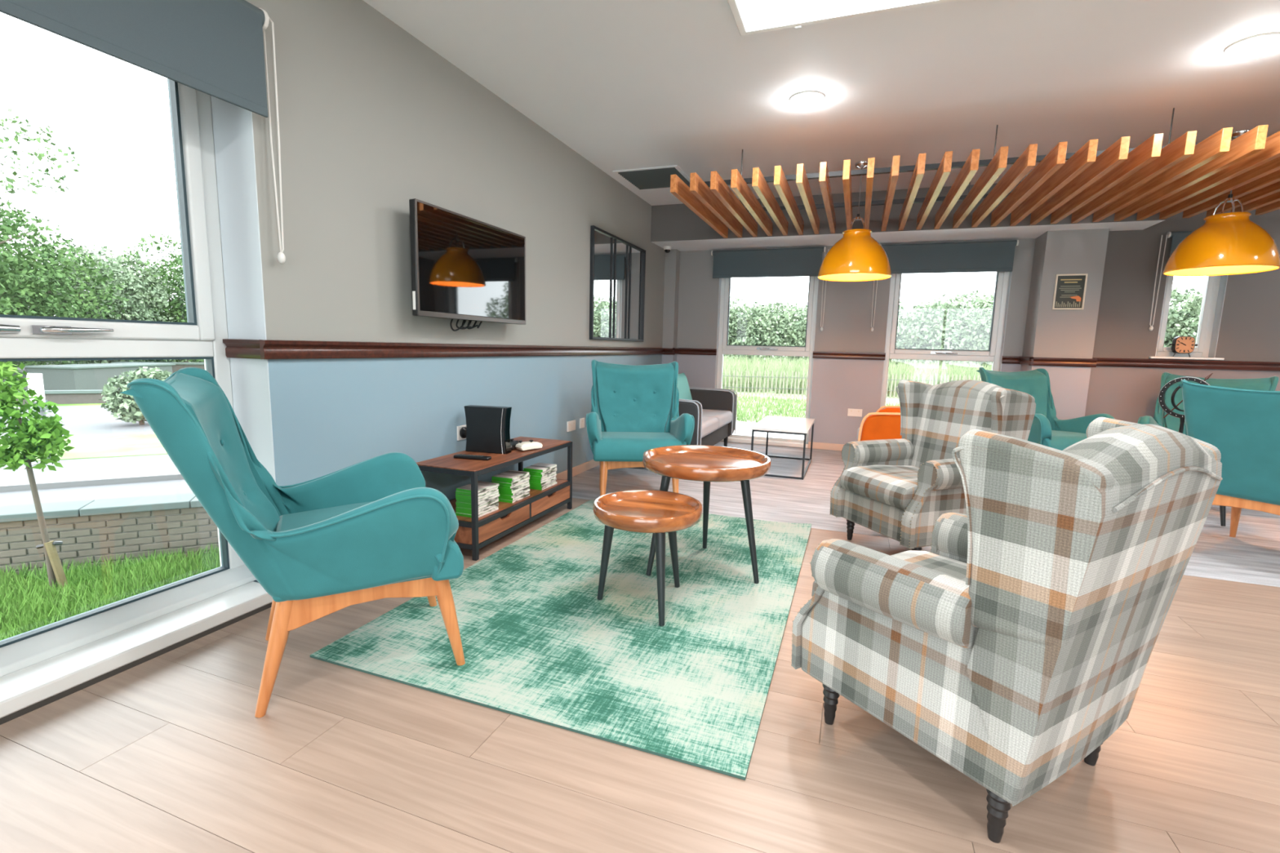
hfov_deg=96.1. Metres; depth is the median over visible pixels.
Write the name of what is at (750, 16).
panel light
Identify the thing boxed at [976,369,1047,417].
backrest
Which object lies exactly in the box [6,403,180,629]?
ground
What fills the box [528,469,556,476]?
case
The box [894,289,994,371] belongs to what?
hedge
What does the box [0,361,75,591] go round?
young tree
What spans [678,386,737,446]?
sofa
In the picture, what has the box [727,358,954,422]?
meadow
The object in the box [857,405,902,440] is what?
armchair
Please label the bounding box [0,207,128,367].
tree
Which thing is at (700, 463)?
tray
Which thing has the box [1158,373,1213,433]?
ornament
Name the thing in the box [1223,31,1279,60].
recessed light
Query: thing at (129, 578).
grass
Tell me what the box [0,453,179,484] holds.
pavement
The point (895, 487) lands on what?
seat cushion
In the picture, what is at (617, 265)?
wall mirror
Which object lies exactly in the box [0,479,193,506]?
road
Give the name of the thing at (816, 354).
trim
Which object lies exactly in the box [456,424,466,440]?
wall socket
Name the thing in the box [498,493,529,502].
case
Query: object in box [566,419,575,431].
wall socket
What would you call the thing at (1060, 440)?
seat cushion
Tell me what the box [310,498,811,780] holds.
area rug
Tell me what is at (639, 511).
tray
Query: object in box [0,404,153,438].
road
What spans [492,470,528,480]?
case
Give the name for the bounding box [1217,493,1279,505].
frame
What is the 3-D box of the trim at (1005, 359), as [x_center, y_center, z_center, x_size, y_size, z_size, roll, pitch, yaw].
[3.724,-0.667,5.759,0.173,0.076,0.030,4,8,20]
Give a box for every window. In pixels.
[0,78,256,676]
[715,275,818,448]
[880,271,1012,409]
[1148,242,1227,359]
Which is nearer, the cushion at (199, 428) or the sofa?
the cushion at (199, 428)
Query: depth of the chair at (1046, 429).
5.04 m
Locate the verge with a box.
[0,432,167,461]
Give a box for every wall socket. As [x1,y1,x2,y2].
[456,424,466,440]
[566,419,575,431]
[579,417,584,428]
[847,408,862,417]
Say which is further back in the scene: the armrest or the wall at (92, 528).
the wall at (92, 528)
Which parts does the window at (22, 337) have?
handle, handle, sash, rail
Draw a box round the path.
[732,421,804,439]
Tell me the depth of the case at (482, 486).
3.06 m
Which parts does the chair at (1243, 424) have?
leg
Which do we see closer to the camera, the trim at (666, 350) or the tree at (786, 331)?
the trim at (666, 350)
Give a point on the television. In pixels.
(464, 268)
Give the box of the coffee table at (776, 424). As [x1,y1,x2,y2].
[751,415,815,479]
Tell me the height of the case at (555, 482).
0.014 m
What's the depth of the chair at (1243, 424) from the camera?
3.11 m
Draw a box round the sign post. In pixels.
[26,373,51,458]
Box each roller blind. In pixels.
[0,0,285,263]
[711,246,826,331]
[871,240,1018,331]
[1149,231,1192,330]
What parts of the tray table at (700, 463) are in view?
leg, leg, leg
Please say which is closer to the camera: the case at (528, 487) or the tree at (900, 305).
the case at (528, 487)
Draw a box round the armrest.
[811,550,967,595]
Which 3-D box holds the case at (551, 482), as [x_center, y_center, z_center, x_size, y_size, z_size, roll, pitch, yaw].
[-0.645,0.361,3.697,0.135,0.014,0.190,4,8,19]
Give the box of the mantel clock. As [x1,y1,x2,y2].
[1168,336,1197,357]
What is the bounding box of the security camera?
[663,245,671,253]
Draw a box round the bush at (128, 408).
[98,366,172,425]
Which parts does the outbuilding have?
door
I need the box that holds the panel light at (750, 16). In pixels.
[727,0,956,35]
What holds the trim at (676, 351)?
attached to the wall at (672, 260)
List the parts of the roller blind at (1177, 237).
bead chain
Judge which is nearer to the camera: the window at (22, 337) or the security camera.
the window at (22, 337)
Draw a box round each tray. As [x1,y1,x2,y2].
[593,489,702,533]
[642,444,771,481]
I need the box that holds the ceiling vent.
[612,164,689,190]
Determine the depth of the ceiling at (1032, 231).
5.67 m
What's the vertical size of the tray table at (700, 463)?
0.568 m
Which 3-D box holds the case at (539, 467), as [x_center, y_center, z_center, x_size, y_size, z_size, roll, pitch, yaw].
[-0.637,0.261,3.687,0.135,0.014,0.190,4,8,19]
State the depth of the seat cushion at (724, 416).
6.02 m
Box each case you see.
[455,486,497,496]
[455,488,498,498]
[455,491,498,502]
[455,496,498,506]
[455,501,498,511]
[455,503,498,515]
[455,506,498,517]
[456,480,499,493]
[456,493,499,504]
[456,498,498,509]
[491,477,529,486]
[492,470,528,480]
[492,474,529,483]
[497,480,528,488]
[497,481,528,491]
[498,484,529,493]
[498,486,529,495]
[498,491,529,500]
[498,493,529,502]
[499,488,529,497]
[522,466,556,474]
[523,462,556,471]
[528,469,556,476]
[528,471,555,479]
[528,473,556,481]
[528,475,555,484]
[528,477,556,485]
[528,481,556,490]
[529,480,555,488]
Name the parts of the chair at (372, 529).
leg, leg, leg, leg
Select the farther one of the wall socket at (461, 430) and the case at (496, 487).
the wall socket at (461, 430)
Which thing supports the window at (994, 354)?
in the wall at (838, 385)
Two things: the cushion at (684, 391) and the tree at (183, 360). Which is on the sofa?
the cushion at (684, 391)
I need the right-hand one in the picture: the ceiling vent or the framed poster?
the framed poster
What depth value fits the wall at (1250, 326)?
5.13 m
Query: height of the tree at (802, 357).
5.816 m
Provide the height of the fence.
0.681 m
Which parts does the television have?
trim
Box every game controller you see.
[510,438,519,449]
[515,440,542,450]
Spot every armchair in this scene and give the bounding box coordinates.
[791,417,1222,843]
[829,379,1035,551]
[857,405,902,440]
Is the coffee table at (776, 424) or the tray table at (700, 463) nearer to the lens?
the tray table at (700, 463)
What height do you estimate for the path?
0.035 m
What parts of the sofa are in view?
arm, arm, leg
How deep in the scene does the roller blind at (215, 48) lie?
1.87 m
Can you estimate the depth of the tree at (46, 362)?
18.65 m
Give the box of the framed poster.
[1052,273,1088,309]
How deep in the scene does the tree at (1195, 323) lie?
27.65 m
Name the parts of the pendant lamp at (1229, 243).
lamp shade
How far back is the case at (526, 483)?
3.30 m
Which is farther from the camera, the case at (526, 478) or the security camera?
the security camera
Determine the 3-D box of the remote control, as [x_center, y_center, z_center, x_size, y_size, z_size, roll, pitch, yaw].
[-0.923,0.169,3.171,0.210,0.020,0.044,3,8,12]
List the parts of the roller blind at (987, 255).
bead chain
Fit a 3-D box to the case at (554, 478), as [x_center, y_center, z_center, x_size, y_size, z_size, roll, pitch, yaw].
[-0.641,0.347,3.691,0.135,0.014,0.190,5,8,21]
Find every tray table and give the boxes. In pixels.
[593,489,702,626]
[642,444,771,583]
[1219,505,1226,526]
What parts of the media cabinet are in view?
panel, leg, frame rail, drawer, frame rail, frame rail, leg, drawer, leg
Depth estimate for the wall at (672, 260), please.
6.80 m
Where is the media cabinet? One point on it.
(473, 533)
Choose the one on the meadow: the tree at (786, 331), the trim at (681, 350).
the tree at (786, 331)
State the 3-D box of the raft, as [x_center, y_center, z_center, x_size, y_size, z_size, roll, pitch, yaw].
[2.833,-1.854,4.237,4.879,0.375,1.848,4,8,20]
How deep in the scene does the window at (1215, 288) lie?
5.09 m
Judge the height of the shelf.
0.018 m
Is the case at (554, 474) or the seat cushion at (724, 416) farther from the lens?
the seat cushion at (724, 416)
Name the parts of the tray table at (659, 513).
leg, leg, leg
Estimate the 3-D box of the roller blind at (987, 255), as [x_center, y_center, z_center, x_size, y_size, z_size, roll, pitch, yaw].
[3.064,-1.413,5.864,1.275,0.897,0.058,4,8,20]
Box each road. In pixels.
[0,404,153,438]
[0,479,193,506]
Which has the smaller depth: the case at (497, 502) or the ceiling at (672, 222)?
the case at (497, 502)
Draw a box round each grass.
[0,542,220,640]
[722,354,992,396]
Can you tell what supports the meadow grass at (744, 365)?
on the meadow
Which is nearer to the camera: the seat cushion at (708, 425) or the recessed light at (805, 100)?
the recessed light at (805, 100)
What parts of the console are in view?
panel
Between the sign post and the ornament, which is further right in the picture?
the ornament
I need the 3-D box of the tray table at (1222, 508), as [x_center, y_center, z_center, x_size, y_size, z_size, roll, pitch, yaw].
[3.858,0.389,4.030,0.480,0.490,0.480,4,8,20]
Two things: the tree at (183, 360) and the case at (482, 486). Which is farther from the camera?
the tree at (183, 360)
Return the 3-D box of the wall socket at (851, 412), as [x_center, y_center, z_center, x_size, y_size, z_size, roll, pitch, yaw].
[2.370,-0.152,6.347,0.150,0.086,0.012,4,8,20]
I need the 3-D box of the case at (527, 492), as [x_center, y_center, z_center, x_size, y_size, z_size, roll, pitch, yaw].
[-0.758,0.400,3.396,0.135,0.014,0.190,4,8,18]
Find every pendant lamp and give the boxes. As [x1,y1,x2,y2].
[817,160,892,281]
[1162,129,1279,275]
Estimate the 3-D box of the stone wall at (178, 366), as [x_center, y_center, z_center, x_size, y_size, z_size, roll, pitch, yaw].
[-11.775,-1.969,21.326,12.300,0.680,0.340,-1,8,-19]
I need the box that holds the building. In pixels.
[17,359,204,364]
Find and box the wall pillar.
[1020,228,1109,419]
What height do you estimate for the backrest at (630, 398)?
0.577 m
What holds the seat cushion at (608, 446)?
on the chair at (634, 408)
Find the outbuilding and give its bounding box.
[1,362,175,390]
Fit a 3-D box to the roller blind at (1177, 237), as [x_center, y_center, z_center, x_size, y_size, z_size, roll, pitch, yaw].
[4.812,-1.259,4.995,0.550,0.854,0.054,4,8,20]
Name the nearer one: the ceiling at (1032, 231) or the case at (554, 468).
the case at (554, 468)
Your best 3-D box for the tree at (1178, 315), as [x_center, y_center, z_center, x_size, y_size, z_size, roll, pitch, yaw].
[29.457,-4.213,29.737,7.136,5.869,6.081,4,8,20]
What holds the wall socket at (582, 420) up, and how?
attached to the wall at (373, 120)
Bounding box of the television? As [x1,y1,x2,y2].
[408,198,525,331]
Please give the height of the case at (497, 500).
0.014 m
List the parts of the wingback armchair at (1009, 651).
nail trim, arm, leg, seat, arm, arm, leg, arm, leg, backrest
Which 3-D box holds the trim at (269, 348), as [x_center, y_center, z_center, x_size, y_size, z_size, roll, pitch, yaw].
[-0.597,-0.601,4.566,0.030,0.076,4.994,4,8,20]
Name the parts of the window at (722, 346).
sill, sash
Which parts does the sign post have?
sign panel, post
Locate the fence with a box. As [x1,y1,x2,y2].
[722,369,981,398]
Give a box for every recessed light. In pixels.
[789,90,825,110]
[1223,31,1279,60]
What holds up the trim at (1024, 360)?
attached to the wall at (838, 385)
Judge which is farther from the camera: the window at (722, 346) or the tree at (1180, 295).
the tree at (1180, 295)
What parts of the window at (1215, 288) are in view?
sash, sill, frame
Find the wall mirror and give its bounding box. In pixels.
[589,225,645,342]
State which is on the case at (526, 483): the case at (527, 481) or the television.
the case at (527, 481)
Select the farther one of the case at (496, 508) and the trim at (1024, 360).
the trim at (1024, 360)
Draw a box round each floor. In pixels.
[0,497,1279,852]
[565,440,1279,586]
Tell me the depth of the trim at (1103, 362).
5.07 m
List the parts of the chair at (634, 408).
leg, leg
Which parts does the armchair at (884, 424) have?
arm, arm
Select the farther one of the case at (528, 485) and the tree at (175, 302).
the tree at (175, 302)
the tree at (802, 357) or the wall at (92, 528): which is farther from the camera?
the tree at (802, 357)
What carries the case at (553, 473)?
on the case at (554, 474)
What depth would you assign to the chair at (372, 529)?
1.74 m
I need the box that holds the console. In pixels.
[464,404,511,453]
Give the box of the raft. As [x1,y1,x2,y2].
[670,107,1279,238]
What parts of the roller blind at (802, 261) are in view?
bead chain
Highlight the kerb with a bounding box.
[0,472,183,492]
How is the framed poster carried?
attached to the wall pillar
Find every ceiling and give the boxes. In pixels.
[363,0,1279,205]
[650,181,1166,241]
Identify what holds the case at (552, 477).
on the case at (554, 478)
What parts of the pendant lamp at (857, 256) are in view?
lamp shade, cord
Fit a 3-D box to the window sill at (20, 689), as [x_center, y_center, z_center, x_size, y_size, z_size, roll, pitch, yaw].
[-2.136,0.868,1.046,0.242,0.048,3.014,4,8,20]
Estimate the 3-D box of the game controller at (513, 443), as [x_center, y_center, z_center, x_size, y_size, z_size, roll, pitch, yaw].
[-0.794,0.105,3.497,0.100,0.054,0.163,3,8,10]
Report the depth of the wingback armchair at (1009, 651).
1.25 m
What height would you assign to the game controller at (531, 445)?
0.054 m
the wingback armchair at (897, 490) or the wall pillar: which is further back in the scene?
the wall pillar
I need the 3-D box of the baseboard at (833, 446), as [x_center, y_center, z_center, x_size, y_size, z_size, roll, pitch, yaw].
[2.256,0.236,6.438,0.727,0.075,0.016,4,8,20]
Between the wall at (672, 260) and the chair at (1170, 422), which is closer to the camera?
the chair at (1170, 422)
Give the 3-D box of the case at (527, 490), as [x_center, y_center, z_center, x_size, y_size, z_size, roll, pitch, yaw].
[-0.759,0.386,3.392,0.135,0.014,0.190,5,9,22]
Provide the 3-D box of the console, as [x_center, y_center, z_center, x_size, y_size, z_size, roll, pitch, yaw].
[-0.888,0.017,3.369,0.269,0.268,0.074,3,8,12]
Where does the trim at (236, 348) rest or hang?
attached to the wall at (373, 120)
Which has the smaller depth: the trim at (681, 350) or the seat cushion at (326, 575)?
the seat cushion at (326, 575)
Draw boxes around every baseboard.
[555,459,599,479]
[807,441,844,450]
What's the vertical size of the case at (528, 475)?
0.014 m
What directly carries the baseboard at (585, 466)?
attached to the wall at (373, 120)
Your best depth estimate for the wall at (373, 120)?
2.88 m
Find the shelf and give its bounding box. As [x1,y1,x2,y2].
[449,479,567,522]
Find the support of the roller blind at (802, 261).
attached to the window at (722, 346)
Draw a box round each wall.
[0,493,219,578]
[3,389,127,404]
[111,361,204,373]
[245,0,665,582]
[662,248,679,364]
[676,238,1035,444]
[1084,208,1279,422]
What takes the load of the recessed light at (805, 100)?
in the ceiling at (623, 84)
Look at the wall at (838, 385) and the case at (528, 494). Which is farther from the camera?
the wall at (838, 385)
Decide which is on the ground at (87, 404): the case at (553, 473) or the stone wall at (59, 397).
the stone wall at (59, 397)
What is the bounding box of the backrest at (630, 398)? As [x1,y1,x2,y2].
[595,361,674,432]
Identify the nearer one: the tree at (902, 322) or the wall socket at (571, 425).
the wall socket at (571, 425)
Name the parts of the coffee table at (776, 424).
leg, leg, frame rail, frame rail, leg, leg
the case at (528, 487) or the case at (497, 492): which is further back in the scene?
the case at (528, 487)
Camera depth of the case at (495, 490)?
3.01 m
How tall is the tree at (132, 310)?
4.597 m
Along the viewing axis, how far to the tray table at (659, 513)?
2.40 m
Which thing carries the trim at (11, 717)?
attached to the wall at (373, 120)
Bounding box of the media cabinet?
[416,436,572,560]
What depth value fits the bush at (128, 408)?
9.71 m
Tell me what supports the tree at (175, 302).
on the ground at (87, 404)
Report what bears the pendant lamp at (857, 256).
hanging from the ceiling at (623, 84)
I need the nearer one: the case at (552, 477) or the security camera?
the case at (552, 477)
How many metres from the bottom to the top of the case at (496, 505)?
0.014 m
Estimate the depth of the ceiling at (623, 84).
3.18 m
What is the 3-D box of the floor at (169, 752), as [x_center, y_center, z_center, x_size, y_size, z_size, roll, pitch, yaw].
[2.034,1.207,-0.045,8.390,0.080,6.255,4,8,20]
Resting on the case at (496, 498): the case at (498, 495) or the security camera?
the case at (498, 495)
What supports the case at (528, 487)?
on the case at (527, 490)
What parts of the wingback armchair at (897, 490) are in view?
nail trim, arm, leg, arm, seat, leg, nail trim, arm, arm, backrest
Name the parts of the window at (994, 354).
handle, sash, handle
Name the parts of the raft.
hanger rod, rail, rail, hanger rod, hanger rod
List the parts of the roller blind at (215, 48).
bead chain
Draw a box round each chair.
[120,367,465,717]
[586,359,694,496]
[976,367,1115,450]
[1137,372,1279,434]
[1178,378,1279,537]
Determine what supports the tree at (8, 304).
on the ground at (87, 404)
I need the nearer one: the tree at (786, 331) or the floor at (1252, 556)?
the floor at (1252, 556)
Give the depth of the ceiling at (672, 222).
5.55 m
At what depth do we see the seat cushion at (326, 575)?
1.75 m
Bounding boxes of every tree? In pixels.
[0,107,83,365]
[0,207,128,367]
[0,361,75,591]
[2,241,111,367]
[6,241,175,364]
[17,256,195,365]
[84,233,204,362]
[723,296,778,364]
[723,300,808,363]
[772,304,808,364]
[888,301,955,372]
[898,299,908,319]
[1163,288,1203,346]
[1164,286,1196,345]
[1175,293,1203,347]
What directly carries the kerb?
on the road at (171, 486)
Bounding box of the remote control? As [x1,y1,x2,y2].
[453,453,491,460]
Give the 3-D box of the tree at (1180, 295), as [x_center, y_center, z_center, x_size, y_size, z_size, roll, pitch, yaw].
[28.026,-4.740,32.128,6.972,6.189,7.066,6,9,32]
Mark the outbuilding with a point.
(69, 376)
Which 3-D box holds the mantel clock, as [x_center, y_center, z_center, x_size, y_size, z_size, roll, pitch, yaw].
[4.819,-0.707,5.105,0.224,0.185,0.046,3,8,8]
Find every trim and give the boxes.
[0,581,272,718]
[0,602,271,724]
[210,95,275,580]
[222,338,260,359]
[259,339,663,359]
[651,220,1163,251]
[662,347,675,355]
[672,347,678,354]
[677,347,716,355]
[812,351,885,359]
[1001,355,1022,364]
[1019,356,1033,364]
[1028,357,1097,367]
[1092,357,1279,371]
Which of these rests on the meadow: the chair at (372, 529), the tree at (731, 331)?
the tree at (731, 331)
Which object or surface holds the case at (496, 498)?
on the case at (497, 500)
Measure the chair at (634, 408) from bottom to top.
0.998 m
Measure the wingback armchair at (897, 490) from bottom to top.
0.960 m
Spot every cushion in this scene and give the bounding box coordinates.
[120,373,279,531]
[272,501,463,602]
[593,431,686,462]
[677,373,692,399]
[700,416,718,438]
[702,408,732,429]
[840,464,919,511]
[1041,430,1087,450]

